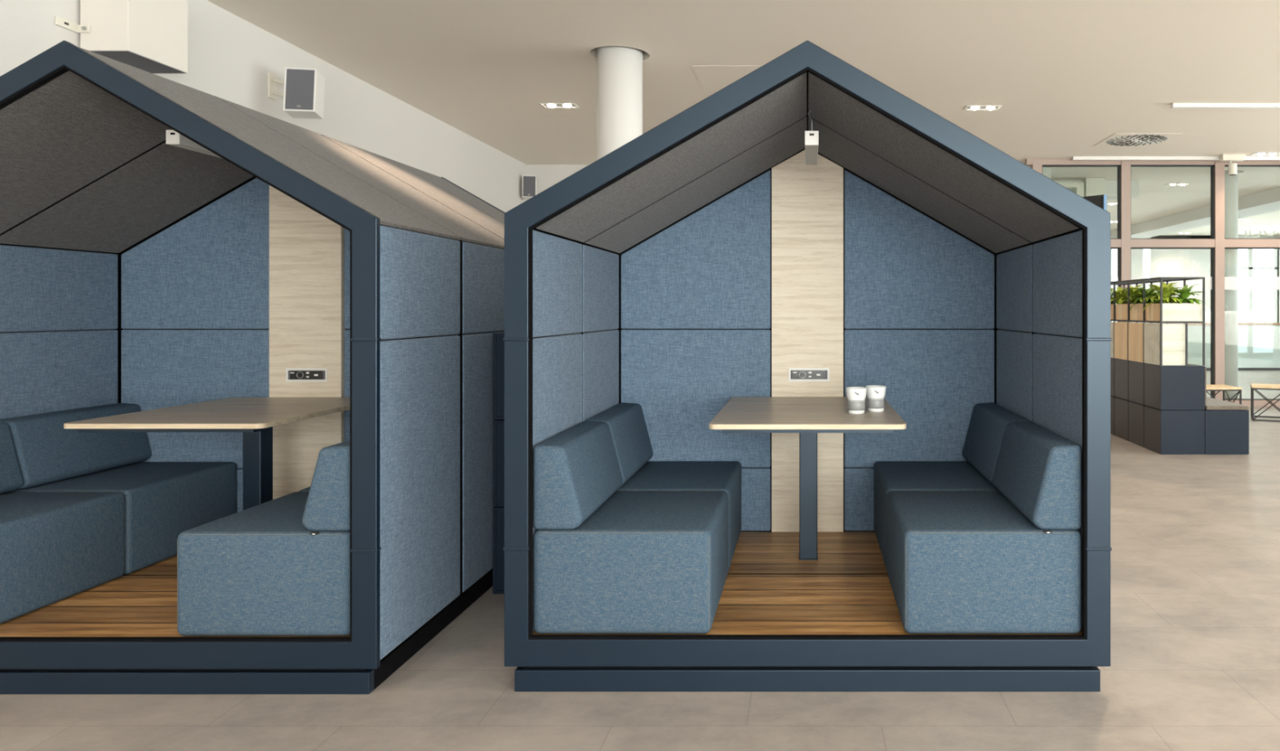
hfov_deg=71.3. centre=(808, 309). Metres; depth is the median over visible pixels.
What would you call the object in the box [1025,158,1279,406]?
window
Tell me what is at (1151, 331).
plywood panel
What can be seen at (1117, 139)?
ceiling vent
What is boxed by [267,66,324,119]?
wall speaker
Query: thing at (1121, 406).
cube
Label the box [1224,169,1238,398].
column
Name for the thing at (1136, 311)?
planter
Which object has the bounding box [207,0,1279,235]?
ceiling
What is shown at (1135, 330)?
plywood panel
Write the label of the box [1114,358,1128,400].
cube
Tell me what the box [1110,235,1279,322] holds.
window
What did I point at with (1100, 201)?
monitor
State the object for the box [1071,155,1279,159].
ceiling light
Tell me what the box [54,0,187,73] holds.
wall speaker
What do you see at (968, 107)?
recessed light
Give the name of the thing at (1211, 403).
seat cushion
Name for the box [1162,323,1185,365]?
plywood panel
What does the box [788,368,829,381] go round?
power socket
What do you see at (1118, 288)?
leafy plant
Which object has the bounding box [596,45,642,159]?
column
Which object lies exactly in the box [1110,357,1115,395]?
cube
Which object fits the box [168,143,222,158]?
diffuser
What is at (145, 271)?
booth
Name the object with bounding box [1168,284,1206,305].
leafy plant
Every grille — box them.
[284,68,314,110]
[523,176,535,196]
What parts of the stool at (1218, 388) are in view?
rail, leg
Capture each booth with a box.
[0,40,504,694]
[502,40,1111,691]
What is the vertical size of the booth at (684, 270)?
2.416 m
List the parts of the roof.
roof panel, portal frame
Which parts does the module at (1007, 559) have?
seat, backrest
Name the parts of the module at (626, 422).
backrest, seat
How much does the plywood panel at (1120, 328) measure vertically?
0.408 m
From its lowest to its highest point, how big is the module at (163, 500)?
0.711 m
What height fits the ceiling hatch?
0.002 m
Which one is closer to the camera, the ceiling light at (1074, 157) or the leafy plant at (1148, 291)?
the leafy plant at (1148, 291)
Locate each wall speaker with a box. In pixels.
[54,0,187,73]
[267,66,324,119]
[522,175,537,199]
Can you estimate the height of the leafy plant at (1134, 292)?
0.270 m
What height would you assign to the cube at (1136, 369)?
0.429 m
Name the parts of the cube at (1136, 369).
panel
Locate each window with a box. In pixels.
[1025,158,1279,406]
[1057,182,1084,196]
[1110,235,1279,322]
[1140,322,1279,370]
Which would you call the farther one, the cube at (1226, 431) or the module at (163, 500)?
the cube at (1226, 431)
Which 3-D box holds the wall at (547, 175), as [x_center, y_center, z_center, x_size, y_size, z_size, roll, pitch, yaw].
[-0.350,-0.395,13.400,7.900,3.630,0.200,0,0,0]
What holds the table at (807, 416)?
on the booth at (684, 270)
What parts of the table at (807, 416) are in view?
under frame, leg, foot plate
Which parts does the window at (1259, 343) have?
glass panel, handrail, rail, glass panel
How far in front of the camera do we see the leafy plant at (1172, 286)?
9.15 m
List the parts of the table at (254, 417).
under frame, leg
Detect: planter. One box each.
[1110,304,1115,319]
[1115,303,1127,319]
[1129,303,1142,320]
[1145,303,1202,321]
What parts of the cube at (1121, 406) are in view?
panel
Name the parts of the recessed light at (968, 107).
bulb, bulb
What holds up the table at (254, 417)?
on the booth at (145, 271)
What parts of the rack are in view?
rail, rail, rail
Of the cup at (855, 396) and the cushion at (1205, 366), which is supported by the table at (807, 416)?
the cup at (855, 396)
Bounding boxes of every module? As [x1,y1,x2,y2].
[0,403,236,573]
[0,422,124,623]
[177,440,350,635]
[297,486,310,492]
[533,420,728,633]
[586,402,741,569]
[874,402,1028,568]
[886,420,1081,633]
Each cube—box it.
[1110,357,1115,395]
[1110,395,1115,434]
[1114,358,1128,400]
[1114,396,1128,440]
[1128,360,1144,404]
[1128,400,1145,447]
[1144,363,1204,409]
[1144,405,1204,454]
[1203,409,1248,454]
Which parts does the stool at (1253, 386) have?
leg, leg, rail, rail, rail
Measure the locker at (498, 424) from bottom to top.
0.430 m
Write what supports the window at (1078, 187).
in the wall at (1046, 171)
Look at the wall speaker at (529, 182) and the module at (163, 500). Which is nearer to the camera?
the module at (163, 500)
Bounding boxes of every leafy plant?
[1110,286,1127,304]
[1111,284,1142,303]
[1123,286,1159,310]
[1142,281,1186,311]
[1151,284,1178,303]
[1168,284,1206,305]
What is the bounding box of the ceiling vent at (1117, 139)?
[1093,133,1182,146]
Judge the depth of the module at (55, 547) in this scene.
3.67 m
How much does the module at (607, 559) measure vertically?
0.711 m
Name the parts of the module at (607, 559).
backrest, seat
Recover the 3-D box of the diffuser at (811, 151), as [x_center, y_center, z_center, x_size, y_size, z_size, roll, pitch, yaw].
[0.015,-0.711,4.025,0.052,0.003,0.510,0,0,0]
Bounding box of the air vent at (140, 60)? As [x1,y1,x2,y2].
[89,50,186,73]
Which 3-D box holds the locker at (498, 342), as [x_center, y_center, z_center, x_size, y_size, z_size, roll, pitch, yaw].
[-1.356,0.335,4.555,0.432,0.430,0.430,0,0,0]
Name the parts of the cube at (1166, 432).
door, panel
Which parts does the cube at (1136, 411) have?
panel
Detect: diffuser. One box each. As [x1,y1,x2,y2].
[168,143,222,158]
[805,145,817,164]
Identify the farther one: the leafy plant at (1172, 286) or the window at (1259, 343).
the window at (1259, 343)
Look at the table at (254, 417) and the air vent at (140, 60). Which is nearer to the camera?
the table at (254, 417)
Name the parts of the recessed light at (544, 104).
bulb, bulb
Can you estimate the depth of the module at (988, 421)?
4.33 m
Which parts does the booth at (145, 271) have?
cushion panel, cushion panel, cushion panel, cushion panel, cushion panel, roof panel, oak panel, cushion panel, cushion panel, roof panel, panel, panel, panel, panel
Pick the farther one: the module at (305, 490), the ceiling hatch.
the ceiling hatch
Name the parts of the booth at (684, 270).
cushion panel, cushion panel, cushion panel, cushion panel, cushion panel, cushion panel, cushion panel, oak panel, cushion panel, cushion panel, cushion panel, cushion panel, cushion panel, cushion panel, cushion panel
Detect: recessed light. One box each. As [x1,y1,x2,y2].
[538,102,579,107]
[964,105,1002,110]
[1164,182,1191,185]
[1249,152,1279,155]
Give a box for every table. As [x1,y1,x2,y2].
[63,397,350,510]
[708,396,906,560]
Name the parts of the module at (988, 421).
seat, backrest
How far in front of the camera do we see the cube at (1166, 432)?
8.52 m
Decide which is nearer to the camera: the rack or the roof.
the roof
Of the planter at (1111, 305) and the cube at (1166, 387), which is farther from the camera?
the planter at (1111, 305)
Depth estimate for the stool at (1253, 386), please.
11.13 m
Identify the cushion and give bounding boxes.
[1204,366,1206,405]
[1204,396,1248,409]
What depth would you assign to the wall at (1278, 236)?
26.00 m
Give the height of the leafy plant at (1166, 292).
0.306 m
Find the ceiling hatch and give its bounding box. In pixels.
[691,65,762,83]
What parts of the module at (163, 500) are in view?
backrest, seat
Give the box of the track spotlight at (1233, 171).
[1219,154,1245,175]
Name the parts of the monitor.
edge trim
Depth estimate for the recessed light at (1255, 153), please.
12.33 m
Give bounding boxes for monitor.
[1082,194,1106,210]
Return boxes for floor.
[0,370,1279,750]
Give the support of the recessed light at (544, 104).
in the ceiling
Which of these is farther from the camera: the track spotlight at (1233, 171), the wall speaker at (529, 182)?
the wall speaker at (529, 182)
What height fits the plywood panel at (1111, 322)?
0.408 m
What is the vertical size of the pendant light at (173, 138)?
0.161 m
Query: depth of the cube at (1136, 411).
9.15 m
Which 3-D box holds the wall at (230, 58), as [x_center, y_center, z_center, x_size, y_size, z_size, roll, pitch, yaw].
[-4.400,-0.395,3.900,0.200,3.630,19.200,0,0,0]
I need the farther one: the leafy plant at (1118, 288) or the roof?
the leafy plant at (1118, 288)
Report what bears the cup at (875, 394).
on the table at (807, 416)
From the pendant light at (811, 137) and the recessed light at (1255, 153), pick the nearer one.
the pendant light at (811, 137)
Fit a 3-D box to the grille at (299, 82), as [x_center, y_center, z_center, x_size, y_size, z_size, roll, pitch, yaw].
[-3.941,-1.704,6.758,0.200,0.319,0.041,0,0,-10]
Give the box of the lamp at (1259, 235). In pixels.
[1248,231,1261,238]
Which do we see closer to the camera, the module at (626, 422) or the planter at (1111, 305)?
the module at (626, 422)
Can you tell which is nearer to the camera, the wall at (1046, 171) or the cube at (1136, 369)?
the cube at (1136, 369)
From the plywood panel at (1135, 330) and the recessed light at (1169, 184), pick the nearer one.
the plywood panel at (1135, 330)
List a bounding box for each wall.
[0,0,526,212]
[526,164,1031,194]
[1042,166,1051,178]
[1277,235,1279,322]
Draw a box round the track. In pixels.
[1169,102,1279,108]
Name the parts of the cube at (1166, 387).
door, panel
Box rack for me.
[1110,276,1204,365]
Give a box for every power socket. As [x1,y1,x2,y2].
[285,368,327,382]
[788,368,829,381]
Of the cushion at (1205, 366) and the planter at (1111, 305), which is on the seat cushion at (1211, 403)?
the cushion at (1205, 366)
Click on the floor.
(1195, 539)
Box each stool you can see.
[1206,384,1242,404]
[1250,383,1279,422]
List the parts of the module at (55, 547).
backrest, seat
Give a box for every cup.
[845,386,866,413]
[865,385,886,412]
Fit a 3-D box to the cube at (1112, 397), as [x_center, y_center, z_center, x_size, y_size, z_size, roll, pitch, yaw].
[3.663,1.203,10.039,0.429,0.429,0.429,0,0,0]
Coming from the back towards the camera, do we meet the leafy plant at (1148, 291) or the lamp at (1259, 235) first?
the lamp at (1259, 235)
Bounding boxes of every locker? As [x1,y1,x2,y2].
[493,333,504,419]
[493,419,504,506]
[493,506,504,594]
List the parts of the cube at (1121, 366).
panel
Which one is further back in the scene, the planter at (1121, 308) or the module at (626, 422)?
the planter at (1121, 308)
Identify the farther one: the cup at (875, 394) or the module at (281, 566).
the cup at (875, 394)
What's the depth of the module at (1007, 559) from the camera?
3.26 m
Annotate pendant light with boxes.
[165,129,222,158]
[804,111,818,164]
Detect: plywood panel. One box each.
[1110,321,1113,357]
[1114,321,1127,359]
[1128,322,1142,362]
[1143,323,1159,364]
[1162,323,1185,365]
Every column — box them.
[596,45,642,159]
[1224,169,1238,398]
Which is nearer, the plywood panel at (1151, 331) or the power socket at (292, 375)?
the power socket at (292, 375)
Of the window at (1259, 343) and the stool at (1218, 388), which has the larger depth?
the window at (1259, 343)

